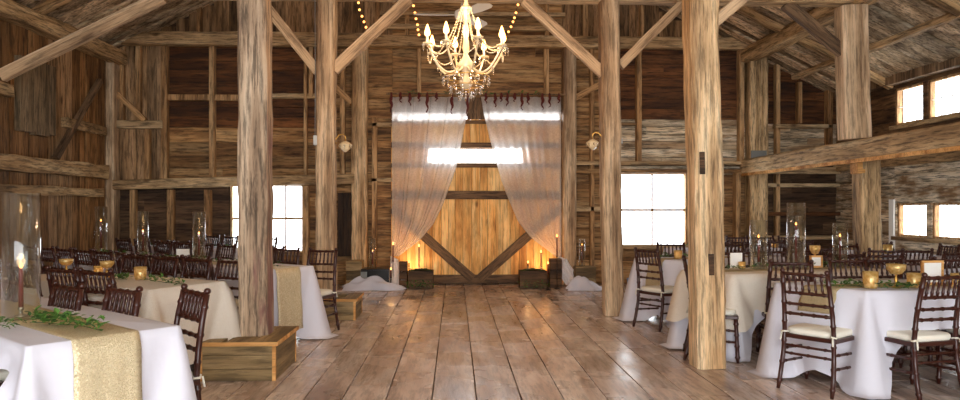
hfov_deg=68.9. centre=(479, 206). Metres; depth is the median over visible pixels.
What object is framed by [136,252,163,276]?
chair
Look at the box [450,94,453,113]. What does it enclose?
strand
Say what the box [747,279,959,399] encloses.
tablecloth
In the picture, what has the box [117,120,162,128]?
trim
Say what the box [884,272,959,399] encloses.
chair
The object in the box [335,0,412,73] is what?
brace
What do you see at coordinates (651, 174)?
window
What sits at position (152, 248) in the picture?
tablecloth
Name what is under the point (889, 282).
ivy garland
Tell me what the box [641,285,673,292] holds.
cushion
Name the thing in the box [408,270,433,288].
wooden crate
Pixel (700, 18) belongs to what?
timber post
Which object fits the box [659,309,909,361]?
tablecloth
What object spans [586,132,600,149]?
wall sconce
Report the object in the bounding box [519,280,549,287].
ivy garland
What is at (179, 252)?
table card
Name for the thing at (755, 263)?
ivy garland
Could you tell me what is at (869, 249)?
chair
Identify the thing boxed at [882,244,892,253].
votive holder
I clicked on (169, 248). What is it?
chair
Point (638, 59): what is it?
trim
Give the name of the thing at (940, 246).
chair
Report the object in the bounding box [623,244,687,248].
trim
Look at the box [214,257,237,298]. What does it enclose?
chair
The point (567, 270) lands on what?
sheer curtain
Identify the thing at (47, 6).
rafter
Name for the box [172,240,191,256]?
chair
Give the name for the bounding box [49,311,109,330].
ivy garland
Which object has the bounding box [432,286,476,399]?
floor
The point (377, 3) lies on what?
trim
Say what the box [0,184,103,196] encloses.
beam
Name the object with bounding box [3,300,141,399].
table runner
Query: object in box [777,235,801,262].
chair
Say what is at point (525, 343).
floor
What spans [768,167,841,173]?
trim
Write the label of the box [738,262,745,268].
votive holder
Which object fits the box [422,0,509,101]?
chandelier
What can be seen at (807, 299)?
table runner
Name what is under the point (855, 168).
block
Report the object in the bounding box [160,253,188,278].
chair
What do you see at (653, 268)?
table runner
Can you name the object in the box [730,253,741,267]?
table card
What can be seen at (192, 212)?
glass
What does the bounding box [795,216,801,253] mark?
trim
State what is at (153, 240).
chair
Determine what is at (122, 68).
trim
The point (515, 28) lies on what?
trim
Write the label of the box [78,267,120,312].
chair
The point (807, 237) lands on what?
trim
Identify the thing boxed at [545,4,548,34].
trim
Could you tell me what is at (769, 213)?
trim
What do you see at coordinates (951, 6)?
rafter
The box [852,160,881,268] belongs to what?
timber post
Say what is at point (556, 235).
taper candle
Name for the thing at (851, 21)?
timber post
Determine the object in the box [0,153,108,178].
trim
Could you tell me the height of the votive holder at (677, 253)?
0.100 m
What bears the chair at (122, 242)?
on the floor at (525, 343)
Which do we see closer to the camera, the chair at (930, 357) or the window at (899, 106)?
the chair at (930, 357)
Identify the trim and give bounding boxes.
[0,81,14,96]
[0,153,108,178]
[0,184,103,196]
[14,55,55,136]
[52,79,102,159]
[61,117,106,135]
[117,92,146,120]
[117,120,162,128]
[119,46,125,119]
[130,190,137,245]
[135,46,142,119]
[144,129,151,178]
[161,46,168,177]
[167,94,237,100]
[167,190,174,241]
[197,7,201,31]
[204,190,211,243]
[209,46,215,176]
[272,93,314,98]
[278,251,301,255]
[302,186,309,265]
[304,47,307,174]
[309,47,313,96]
[336,86,350,104]
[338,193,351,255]
[340,49,345,173]
[372,117,376,266]
[372,178,391,181]
[373,123,391,126]
[376,2,379,20]
[380,11,564,17]
[386,24,564,31]
[405,8,408,34]
[417,48,420,96]
[544,49,548,97]
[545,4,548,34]
[576,82,598,100]
[576,161,740,165]
[576,169,741,173]
[576,207,599,210]
[582,4,587,35]
[589,49,593,265]
[621,122,635,125]
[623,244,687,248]
[635,51,641,165]
[639,5,643,36]
[733,173,740,241]
[737,50,743,160]
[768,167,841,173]
[768,183,839,186]
[768,212,840,215]
[768,235,840,239]
[772,124,831,128]
[773,64,779,153]
[773,174,779,241]
[795,82,801,123]
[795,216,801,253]
[824,90,832,144]
[833,57,959,100]
[833,150,959,170]
[889,113,959,129]
[889,199,895,250]
[891,236,959,244]
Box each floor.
[190,283,959,399]
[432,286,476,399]
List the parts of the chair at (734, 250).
rail, post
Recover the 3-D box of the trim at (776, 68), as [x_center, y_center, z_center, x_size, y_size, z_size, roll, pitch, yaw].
[5.367,-1.724,12.655,0.073,1.777,0.130,0,0,-2]
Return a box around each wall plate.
[0,0,126,64]
[740,0,878,62]
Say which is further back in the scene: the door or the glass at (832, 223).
the door
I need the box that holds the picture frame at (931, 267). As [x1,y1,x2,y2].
[920,260,943,284]
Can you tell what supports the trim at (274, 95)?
attached to the wall at (394, 70)
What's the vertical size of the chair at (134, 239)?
0.924 m
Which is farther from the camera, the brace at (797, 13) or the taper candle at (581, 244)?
the taper candle at (581, 244)
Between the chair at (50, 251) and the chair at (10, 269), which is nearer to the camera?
the chair at (10, 269)
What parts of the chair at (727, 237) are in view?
rail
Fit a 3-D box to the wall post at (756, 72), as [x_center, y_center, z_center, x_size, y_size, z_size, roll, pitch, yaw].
[4.964,-0.741,12.549,0.348,4.242,0.333,0,0,-2]
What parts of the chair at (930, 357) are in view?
rail, leg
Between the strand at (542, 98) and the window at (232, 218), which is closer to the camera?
the strand at (542, 98)
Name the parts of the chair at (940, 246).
post, rail, post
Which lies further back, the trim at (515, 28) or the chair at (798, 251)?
the trim at (515, 28)
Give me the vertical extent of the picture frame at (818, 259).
0.120 m
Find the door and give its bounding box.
[389,97,561,282]
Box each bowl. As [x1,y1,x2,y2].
[59,258,73,274]
[99,261,113,277]
[809,245,820,253]
[886,263,905,288]
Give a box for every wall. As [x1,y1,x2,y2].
[0,20,105,276]
[120,1,838,285]
[835,68,959,254]
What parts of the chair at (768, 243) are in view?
rail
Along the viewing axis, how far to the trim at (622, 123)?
12.54 m
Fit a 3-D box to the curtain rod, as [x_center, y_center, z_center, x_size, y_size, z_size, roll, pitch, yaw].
[-0.054,-1.964,12.176,3.133,0.028,0.028,0,0,-2]
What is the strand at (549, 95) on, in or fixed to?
hanging from the curtain rod
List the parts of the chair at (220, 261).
post, rail, rail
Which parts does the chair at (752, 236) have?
rail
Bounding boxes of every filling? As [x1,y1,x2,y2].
[410,268,431,270]
[520,268,543,270]
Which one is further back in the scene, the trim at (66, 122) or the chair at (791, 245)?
the trim at (66, 122)
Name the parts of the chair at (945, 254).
post, rail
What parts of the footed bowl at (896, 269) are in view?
stem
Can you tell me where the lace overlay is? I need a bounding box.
[666,265,894,331]
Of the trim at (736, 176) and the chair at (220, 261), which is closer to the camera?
the chair at (220, 261)
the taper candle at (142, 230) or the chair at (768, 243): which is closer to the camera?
the taper candle at (142, 230)
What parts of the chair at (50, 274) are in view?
post, rail, post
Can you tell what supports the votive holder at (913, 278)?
on the tablecloth at (870, 313)
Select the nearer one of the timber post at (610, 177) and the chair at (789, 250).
the chair at (789, 250)
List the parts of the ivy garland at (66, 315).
stem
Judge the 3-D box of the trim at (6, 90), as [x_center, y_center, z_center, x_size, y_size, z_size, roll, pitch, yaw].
[-6.231,-1.561,7.833,0.124,0.181,3.100,0,0,-2]
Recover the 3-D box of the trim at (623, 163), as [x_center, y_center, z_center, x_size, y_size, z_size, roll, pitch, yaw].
[3.232,-0.782,12.558,3.102,0.070,0.170,0,0,-2]
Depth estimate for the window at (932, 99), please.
10.07 m
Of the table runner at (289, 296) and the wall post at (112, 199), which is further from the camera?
the wall post at (112, 199)
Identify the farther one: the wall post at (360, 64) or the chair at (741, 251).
the wall post at (360, 64)
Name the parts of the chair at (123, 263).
post, rail, rail, post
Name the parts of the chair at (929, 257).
rail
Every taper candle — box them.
[13,263,28,316]
[99,220,101,251]
[142,230,143,252]
[197,232,200,257]
[392,243,393,260]
[417,245,420,268]
[539,251,542,268]
[556,235,557,255]
[580,244,583,265]
[755,234,761,266]
[792,223,798,266]
[837,234,842,264]
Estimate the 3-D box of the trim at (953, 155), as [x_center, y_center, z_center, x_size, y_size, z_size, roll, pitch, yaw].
[6.594,-0.710,8.966,0.120,0.140,7.450,0,0,-2]
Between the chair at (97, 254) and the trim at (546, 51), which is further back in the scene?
the trim at (546, 51)
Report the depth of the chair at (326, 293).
7.84 m
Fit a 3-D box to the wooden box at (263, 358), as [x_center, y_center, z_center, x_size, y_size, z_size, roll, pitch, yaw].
[-1.933,1.224,5.902,0.638,0.312,0.766,0,0,-2]
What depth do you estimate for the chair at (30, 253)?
8.65 m
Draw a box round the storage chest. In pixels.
[361,267,390,282]
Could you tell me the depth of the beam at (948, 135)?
8.76 m
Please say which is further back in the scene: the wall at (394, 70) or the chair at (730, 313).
the wall at (394, 70)
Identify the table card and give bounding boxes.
[176,249,189,255]
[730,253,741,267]
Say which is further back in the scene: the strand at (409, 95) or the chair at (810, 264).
the strand at (409, 95)
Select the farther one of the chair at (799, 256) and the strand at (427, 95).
the strand at (427, 95)
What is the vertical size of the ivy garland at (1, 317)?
0.061 m
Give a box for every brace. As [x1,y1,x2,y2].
[0,0,166,81]
[271,5,314,74]
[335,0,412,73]
[521,0,600,77]
[620,2,681,69]
[719,0,748,24]
[781,3,840,56]
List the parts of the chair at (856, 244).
rail, post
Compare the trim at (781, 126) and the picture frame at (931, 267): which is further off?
the trim at (781, 126)
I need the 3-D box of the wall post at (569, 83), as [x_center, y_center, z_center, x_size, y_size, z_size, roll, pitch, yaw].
[1.582,-0.741,12.454,0.250,4.242,0.258,0,0,-2]
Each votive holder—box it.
[93,266,102,271]
[134,266,146,279]
[674,250,681,258]
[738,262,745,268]
[862,271,878,288]
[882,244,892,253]
[906,272,921,287]
[950,273,959,287]
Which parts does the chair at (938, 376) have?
leg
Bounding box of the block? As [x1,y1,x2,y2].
[850,162,864,173]
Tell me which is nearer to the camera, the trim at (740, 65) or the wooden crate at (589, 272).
the wooden crate at (589, 272)
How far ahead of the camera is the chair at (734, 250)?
7.63 m
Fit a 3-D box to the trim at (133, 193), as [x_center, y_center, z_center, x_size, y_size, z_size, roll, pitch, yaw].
[-6.060,0.539,12.246,0.086,1.682,0.130,0,0,-2]
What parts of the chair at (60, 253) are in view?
post, post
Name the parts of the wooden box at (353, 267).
lid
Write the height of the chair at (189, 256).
0.924 m
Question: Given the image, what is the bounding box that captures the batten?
[741,145,959,175]
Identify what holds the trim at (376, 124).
attached to the wall at (394, 70)
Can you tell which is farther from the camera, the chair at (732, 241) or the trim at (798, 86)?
the trim at (798, 86)
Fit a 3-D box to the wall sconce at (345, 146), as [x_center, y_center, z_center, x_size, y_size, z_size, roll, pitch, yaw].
[-1.739,-0.810,8.858,0.250,0.240,0.170,0,0,19]
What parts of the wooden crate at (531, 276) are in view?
panel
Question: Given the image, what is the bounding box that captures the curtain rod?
[386,93,566,94]
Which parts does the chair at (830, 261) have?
post, rail, rail, post, leg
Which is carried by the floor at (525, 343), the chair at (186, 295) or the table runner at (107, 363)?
the chair at (186, 295)
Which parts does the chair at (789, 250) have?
rail, post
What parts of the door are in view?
rail, rail, rail, rail, rail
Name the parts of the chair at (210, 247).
post, post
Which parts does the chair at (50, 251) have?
post, post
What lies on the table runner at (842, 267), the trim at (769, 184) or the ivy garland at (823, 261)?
the ivy garland at (823, 261)
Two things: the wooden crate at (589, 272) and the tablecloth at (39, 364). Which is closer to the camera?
the tablecloth at (39, 364)
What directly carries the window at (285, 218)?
in the wall at (394, 70)
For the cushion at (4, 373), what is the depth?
3.89 m
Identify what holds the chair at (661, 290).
on the floor at (525, 343)
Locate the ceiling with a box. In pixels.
[13,0,959,91]
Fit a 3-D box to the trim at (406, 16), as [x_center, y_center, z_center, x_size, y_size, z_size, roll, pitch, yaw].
[-1.295,-3.342,12.437,0.071,0.675,0.090,0,0,-2]
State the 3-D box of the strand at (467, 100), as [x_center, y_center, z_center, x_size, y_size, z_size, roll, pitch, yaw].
[-0.220,-1.757,12.100,0.064,0.456,0.056,0,0,-2]
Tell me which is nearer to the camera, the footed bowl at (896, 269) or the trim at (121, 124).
the footed bowl at (896, 269)
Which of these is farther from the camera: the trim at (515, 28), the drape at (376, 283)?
the trim at (515, 28)
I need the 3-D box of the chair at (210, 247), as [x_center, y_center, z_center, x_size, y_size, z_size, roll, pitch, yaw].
[-3.729,0.921,8.977,0.451,0.924,0.493,0,0,35]
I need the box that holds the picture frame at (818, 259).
[809,255,822,267]
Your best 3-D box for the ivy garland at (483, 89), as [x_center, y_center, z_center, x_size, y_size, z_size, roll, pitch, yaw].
[0.537,-1.994,12.143,1.027,0.085,0.144,0,0,-2]
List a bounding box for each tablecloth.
[0,293,196,399]
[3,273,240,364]
[52,253,337,338]
[126,245,237,260]
[613,255,794,327]
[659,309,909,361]
[662,247,797,256]
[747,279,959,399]
[841,250,959,274]
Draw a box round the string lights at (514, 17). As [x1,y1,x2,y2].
[505,4,518,35]
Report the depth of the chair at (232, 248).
8.87 m
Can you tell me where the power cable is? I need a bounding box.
[315,32,315,122]
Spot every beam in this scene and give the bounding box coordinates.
[112,174,354,189]
[121,32,747,50]
[148,31,362,34]
[204,0,853,6]
[740,122,959,173]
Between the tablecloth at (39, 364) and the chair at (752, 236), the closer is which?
the tablecloth at (39, 364)
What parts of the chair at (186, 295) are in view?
post, rail, rail, rail, rail, seat frame, post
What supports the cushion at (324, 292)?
on the chair at (326, 293)
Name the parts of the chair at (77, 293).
post, rail, post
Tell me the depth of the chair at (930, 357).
6.51 m
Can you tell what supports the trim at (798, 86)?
attached to the wall at (394, 70)
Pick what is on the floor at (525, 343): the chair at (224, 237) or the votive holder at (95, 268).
the chair at (224, 237)
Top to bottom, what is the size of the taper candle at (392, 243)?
0.318 m
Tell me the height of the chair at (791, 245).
0.924 m
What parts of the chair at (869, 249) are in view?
rail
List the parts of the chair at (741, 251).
post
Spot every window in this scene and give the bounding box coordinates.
[230,187,237,244]
[273,185,303,250]
[430,148,522,163]
[621,173,686,243]
[896,82,922,124]
[898,203,926,237]
[929,72,959,118]
[933,203,959,239]
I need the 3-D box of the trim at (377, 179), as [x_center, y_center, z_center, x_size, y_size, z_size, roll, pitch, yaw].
[-1.736,-0.480,12.416,0.353,0.070,0.100,0,0,-2]
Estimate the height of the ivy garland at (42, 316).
0.101 m
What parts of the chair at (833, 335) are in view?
post, rail, rail, leg, rail, rail, seat frame, post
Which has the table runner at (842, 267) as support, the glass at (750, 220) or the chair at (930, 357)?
the glass at (750, 220)
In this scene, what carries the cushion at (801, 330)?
on the chair at (833, 335)
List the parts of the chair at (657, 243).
rail, post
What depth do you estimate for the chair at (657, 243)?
9.21 m
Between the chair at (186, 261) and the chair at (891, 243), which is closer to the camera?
the chair at (186, 261)
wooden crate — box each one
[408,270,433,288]
[518,270,546,287]
[573,266,595,282]
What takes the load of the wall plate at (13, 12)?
attached to the wall at (67, 221)
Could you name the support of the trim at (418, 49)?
attached to the wall at (394, 70)
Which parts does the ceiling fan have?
blade, motor, blade, blade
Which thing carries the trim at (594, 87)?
attached to the wall at (394, 70)
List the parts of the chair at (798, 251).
rail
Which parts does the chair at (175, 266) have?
post, rail, rail, post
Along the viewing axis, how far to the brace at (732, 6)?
6.03 m
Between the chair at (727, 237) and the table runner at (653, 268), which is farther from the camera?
the chair at (727, 237)
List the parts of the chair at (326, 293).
post, rail, rail, rail, rail, seat frame, post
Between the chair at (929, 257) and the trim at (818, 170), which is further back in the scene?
the trim at (818, 170)
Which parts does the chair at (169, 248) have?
post, post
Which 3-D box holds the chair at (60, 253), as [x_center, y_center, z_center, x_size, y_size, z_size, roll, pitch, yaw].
[-4.709,0.921,8.325,0.451,0.924,0.493,0,0,35]
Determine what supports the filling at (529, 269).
in the wooden crate at (531, 276)
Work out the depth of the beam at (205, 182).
12.10 m
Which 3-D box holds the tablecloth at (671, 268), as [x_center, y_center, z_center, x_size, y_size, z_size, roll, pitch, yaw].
[2.902,0.995,8.582,2.359,0.746,1.202,0,0,-21]
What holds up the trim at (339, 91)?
attached to the wall at (394, 70)
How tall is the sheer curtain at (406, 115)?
3.270 m
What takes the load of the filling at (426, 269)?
in the wooden crate at (418, 275)
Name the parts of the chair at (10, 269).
post, rail, rail, post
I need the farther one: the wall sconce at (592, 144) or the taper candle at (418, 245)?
the taper candle at (418, 245)
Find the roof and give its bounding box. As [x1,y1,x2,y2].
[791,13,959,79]
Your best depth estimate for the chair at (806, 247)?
8.20 m
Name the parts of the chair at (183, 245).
post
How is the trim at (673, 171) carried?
attached to the wall at (394, 70)
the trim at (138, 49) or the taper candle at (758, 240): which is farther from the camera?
the trim at (138, 49)
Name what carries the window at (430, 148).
in the wall at (394, 70)
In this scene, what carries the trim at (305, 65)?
attached to the wall at (394, 70)
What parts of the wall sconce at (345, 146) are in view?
lamp shade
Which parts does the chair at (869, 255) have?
post, rail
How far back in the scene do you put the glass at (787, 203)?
6.86 m
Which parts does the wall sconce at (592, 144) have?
lamp shade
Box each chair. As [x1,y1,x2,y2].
[0,280,85,386]
[3,278,23,301]
[5,263,42,296]
[21,244,41,274]
[37,245,58,273]
[45,265,82,304]
[55,246,75,269]
[73,247,95,271]
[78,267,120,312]
[93,249,117,273]
[101,283,142,316]
[114,250,136,273]
[115,238,132,251]
[119,253,148,273]
[133,238,152,254]
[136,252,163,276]
[148,254,179,277]
[152,239,171,254]
[155,240,173,254]
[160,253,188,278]
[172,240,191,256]
[173,241,191,255]
[174,283,210,399]
[180,255,212,279]
[187,255,237,306]
[194,242,213,257]
[203,234,219,245]
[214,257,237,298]
[215,243,236,259]
[221,235,237,246]
[273,236,277,256]
[273,246,284,261]
[273,246,299,264]
[306,247,339,329]
[632,247,673,331]
[656,242,685,316]
[682,255,739,362]
[724,242,744,252]
[725,250,761,344]
[726,236,748,246]
[730,240,756,254]
[733,249,768,318]
[743,241,771,255]
[751,235,774,246]
[755,249,792,331]
[755,259,813,351]
[760,240,784,256]
[776,267,853,398]
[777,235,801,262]
[785,247,818,266]
[786,240,813,253]
[790,244,819,259]
[795,252,831,267]
[805,246,838,263]
[828,257,903,367]
[830,243,860,264]
[831,251,865,266]
[866,256,938,367]
[867,248,903,264]
[867,252,904,279]
[882,241,894,253]
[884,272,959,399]
[897,256,936,360]
[900,248,933,278]
[926,256,959,352]
[935,329,959,383]
[936,243,959,256]
[941,251,959,274]
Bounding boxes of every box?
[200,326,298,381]
[313,135,316,144]
[323,292,363,319]
[346,260,363,283]
[399,261,407,287]
[548,258,561,287]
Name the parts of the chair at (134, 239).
post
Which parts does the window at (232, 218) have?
frame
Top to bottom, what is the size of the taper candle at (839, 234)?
0.321 m
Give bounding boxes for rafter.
[31,0,72,14]
[736,7,892,89]
[927,0,959,17]
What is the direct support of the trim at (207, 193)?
attached to the wall at (394, 70)
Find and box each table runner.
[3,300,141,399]
[73,253,302,328]
[645,255,771,285]
[725,266,869,271]
[797,282,947,313]
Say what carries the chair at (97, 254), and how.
on the floor at (525, 343)
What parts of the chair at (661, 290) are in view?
post, rail, rail, rail, rail, seat frame, post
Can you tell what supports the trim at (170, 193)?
attached to the wall at (394, 70)
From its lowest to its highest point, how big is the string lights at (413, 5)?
1.211 m
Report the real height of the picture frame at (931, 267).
0.190 m
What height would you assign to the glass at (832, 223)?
0.440 m
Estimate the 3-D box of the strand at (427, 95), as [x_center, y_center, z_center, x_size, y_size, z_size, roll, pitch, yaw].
[-0.912,-1.808,12.076,0.065,0.363,0.056,0,0,-2]
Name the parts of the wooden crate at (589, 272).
lid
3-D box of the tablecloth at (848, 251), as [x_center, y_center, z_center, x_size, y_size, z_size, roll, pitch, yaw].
[5.594,0.995,9.279,1.266,0.746,2.348,0,0,-2]
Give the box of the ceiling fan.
[414,3,492,27]
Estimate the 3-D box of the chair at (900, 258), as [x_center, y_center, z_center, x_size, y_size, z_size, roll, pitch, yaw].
[3.750,0.921,6.263,0.451,0.924,0.493,0,0,-3]
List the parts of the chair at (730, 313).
post, post, seat frame, leg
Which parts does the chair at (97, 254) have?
post, rail, post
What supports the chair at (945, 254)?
on the floor at (525, 343)
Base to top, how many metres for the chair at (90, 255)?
0.924 m
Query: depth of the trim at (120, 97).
12.17 m
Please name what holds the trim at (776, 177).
attached to the wall at (394, 70)
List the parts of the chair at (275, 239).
post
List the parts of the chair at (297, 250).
rail, rail, post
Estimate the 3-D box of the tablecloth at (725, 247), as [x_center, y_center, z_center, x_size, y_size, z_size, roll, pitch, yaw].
[3.730,0.995,10.489,2.240,0.746,1.174,0,0,-7]
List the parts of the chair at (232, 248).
post, rail, post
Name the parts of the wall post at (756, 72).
metal bracket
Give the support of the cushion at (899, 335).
on the chair at (915, 338)
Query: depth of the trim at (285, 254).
12.30 m
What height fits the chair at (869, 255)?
0.924 m
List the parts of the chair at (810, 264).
leg, post, rail, rail, post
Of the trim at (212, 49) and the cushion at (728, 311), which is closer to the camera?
the cushion at (728, 311)
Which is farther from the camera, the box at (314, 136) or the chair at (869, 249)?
the box at (314, 136)
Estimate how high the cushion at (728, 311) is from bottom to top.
0.056 m
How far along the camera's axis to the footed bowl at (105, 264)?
5.99 m
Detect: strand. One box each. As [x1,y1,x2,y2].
[389,92,392,113]
[408,92,411,104]
[425,93,428,112]
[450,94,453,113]
[466,93,468,117]
[505,93,508,105]
[520,93,523,109]
[541,93,544,108]
[548,93,550,106]
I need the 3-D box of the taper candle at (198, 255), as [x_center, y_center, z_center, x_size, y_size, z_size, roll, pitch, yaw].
[-3.208,0.439,7.991,0.070,0.321,0.068,0,0,-2]
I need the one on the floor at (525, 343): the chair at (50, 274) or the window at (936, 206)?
the chair at (50, 274)
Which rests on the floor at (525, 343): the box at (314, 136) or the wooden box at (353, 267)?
the wooden box at (353, 267)
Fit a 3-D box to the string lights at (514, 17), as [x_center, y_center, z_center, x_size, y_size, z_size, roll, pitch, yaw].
[0.546,-3.337,11.227,0.328,1.254,0.038,0,0,-2]
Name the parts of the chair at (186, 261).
post, rail, rail, post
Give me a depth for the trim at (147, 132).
12.21 m
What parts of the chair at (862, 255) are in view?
rail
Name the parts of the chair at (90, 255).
post, rail, rail, post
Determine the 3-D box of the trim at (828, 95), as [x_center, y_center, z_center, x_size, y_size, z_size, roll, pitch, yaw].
[6.315,-1.502,12.684,0.092,1.333,0.140,0,0,-2]
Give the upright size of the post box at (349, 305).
0.262 m
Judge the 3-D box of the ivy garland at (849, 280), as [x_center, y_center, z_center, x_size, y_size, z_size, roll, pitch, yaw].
[2.798,0.584,5.394,0.371,0.066,0.198,0,0,-2]
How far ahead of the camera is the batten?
8.75 m
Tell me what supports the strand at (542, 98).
hanging from the curtain rod
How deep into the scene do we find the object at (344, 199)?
12.35 m
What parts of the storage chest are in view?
plate, lid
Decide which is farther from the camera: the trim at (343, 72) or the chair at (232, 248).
the trim at (343, 72)
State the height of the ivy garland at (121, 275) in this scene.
0.064 m
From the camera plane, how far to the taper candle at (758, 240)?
6.84 m
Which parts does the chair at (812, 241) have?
rail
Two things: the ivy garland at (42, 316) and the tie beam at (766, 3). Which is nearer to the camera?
the ivy garland at (42, 316)
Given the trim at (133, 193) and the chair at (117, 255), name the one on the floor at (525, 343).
the chair at (117, 255)
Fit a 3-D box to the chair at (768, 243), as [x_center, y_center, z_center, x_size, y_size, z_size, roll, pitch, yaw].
[3.664,0.921,9.103,0.451,0.924,0.493,0,0,4]
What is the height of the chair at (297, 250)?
0.924 m
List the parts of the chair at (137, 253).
post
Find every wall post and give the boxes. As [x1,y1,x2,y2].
[105,62,119,251]
[351,47,368,266]
[561,47,576,284]
[745,56,768,246]
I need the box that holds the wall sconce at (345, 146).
[335,133,351,151]
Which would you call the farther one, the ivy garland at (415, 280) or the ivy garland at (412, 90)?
the ivy garland at (412, 90)
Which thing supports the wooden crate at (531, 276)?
on the floor at (525, 343)
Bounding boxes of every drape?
[342,276,406,290]
[566,276,601,290]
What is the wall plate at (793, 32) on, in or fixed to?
on the wall post at (756, 72)
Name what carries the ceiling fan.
hanging from the ceiling
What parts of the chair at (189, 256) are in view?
post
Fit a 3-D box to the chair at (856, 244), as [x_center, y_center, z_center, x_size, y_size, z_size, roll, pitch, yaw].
[4.645,0.921,8.687,0.451,0.924,0.493,0,0,-2]
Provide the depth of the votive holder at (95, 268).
6.13 m
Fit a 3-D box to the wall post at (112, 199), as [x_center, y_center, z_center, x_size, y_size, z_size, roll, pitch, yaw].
[-6.430,-0.741,12.160,0.260,4.242,0.283,0,0,-2]
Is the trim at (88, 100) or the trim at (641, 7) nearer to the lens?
the trim at (88, 100)
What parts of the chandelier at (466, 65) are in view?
candle bulb, arm, arm, candle bulb, arm, candle bulb, stem, crown, arm, arm, candle bulb, arm, arm, candle bulb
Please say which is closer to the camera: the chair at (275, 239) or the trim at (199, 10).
the chair at (275, 239)
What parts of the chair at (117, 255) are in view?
post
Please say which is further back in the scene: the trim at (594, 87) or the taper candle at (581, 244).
the trim at (594, 87)
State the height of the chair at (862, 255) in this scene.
0.924 m
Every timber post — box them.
[237,0,273,336]
[315,0,337,291]
[597,0,623,315]
[682,0,725,369]
[834,4,871,139]
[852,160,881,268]
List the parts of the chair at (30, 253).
post, post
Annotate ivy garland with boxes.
[0,316,19,328]
[16,305,79,324]
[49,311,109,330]
[97,249,125,252]
[115,272,132,278]
[144,273,184,284]
[404,280,434,286]
[407,90,463,93]
[483,89,539,93]
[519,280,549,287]
[655,252,687,256]
[726,263,774,268]
[773,261,848,267]
[824,278,863,286]
[875,280,919,288]
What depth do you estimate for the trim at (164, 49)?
12.20 m
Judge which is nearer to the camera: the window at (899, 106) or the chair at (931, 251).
the chair at (931, 251)
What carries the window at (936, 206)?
in the wall at (929, 183)
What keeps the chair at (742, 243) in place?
on the floor at (525, 343)
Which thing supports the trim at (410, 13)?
attached to the wall at (394, 70)
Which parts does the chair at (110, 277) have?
post, rail, rail, rail, post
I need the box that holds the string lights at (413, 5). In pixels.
[412,3,419,35]
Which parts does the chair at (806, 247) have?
rail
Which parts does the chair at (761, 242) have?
rail, post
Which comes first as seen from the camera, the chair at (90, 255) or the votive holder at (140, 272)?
the votive holder at (140, 272)
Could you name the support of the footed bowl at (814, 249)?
on the lace overlay
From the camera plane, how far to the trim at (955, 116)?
10.26 m
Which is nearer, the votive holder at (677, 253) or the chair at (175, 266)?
the chair at (175, 266)
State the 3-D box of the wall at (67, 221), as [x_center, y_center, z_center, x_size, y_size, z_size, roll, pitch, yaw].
[-6.248,-0.720,4.605,0.160,4.200,15.650,0,0,-2]
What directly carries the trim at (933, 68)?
attached to the wall at (929, 183)
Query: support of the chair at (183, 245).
on the floor at (525, 343)
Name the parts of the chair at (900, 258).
rail, rail, leg, post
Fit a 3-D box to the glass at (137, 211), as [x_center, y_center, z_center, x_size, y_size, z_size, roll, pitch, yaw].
[-4.187,0.333,8.696,0.126,0.560,0.126,0,0,-2]
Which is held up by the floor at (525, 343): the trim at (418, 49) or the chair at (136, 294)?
the chair at (136, 294)
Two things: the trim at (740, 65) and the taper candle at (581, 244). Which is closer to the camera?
the taper candle at (581, 244)
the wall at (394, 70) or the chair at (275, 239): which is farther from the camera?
the wall at (394, 70)
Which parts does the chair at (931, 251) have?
rail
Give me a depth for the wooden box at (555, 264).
11.94 m
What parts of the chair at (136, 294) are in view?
post, rail, post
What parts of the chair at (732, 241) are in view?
rail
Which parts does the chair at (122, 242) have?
post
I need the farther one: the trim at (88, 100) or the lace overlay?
the trim at (88, 100)
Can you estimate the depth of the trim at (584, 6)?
12.50 m
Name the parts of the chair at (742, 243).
rail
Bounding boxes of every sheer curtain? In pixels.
[390,97,466,285]
[483,97,573,284]
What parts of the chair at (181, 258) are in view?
post, post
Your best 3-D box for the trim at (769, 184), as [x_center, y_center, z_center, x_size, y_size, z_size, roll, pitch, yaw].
[5.929,-0.391,12.680,1.566,0.070,0.120,0,0,-2]
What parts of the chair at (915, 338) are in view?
leg, post, seat frame, rail, rail, rail, rail, post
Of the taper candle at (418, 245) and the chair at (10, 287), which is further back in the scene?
the taper candle at (418, 245)
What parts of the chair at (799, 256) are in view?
post, rail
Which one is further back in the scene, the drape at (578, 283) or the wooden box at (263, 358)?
the drape at (578, 283)
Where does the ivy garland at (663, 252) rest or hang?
on the table runner at (653, 268)
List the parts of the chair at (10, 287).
rail, post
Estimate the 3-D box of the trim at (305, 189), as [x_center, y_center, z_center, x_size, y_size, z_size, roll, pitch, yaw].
[-3.070,0.503,12.353,0.105,1.753,0.130,0,0,-2]
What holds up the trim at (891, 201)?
attached to the wall at (929, 183)
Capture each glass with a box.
[0,193,40,320]
[137,211,148,254]
[192,212,192,257]
[750,220,766,268]
[787,203,804,268]
[832,223,847,266]
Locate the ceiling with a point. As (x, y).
(887, 18)
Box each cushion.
[0,369,8,380]
[320,289,331,295]
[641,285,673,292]
[725,308,735,314]
[788,323,852,338]
[887,330,950,341]
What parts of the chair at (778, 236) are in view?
rail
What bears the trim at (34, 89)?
attached to the wall at (67, 221)

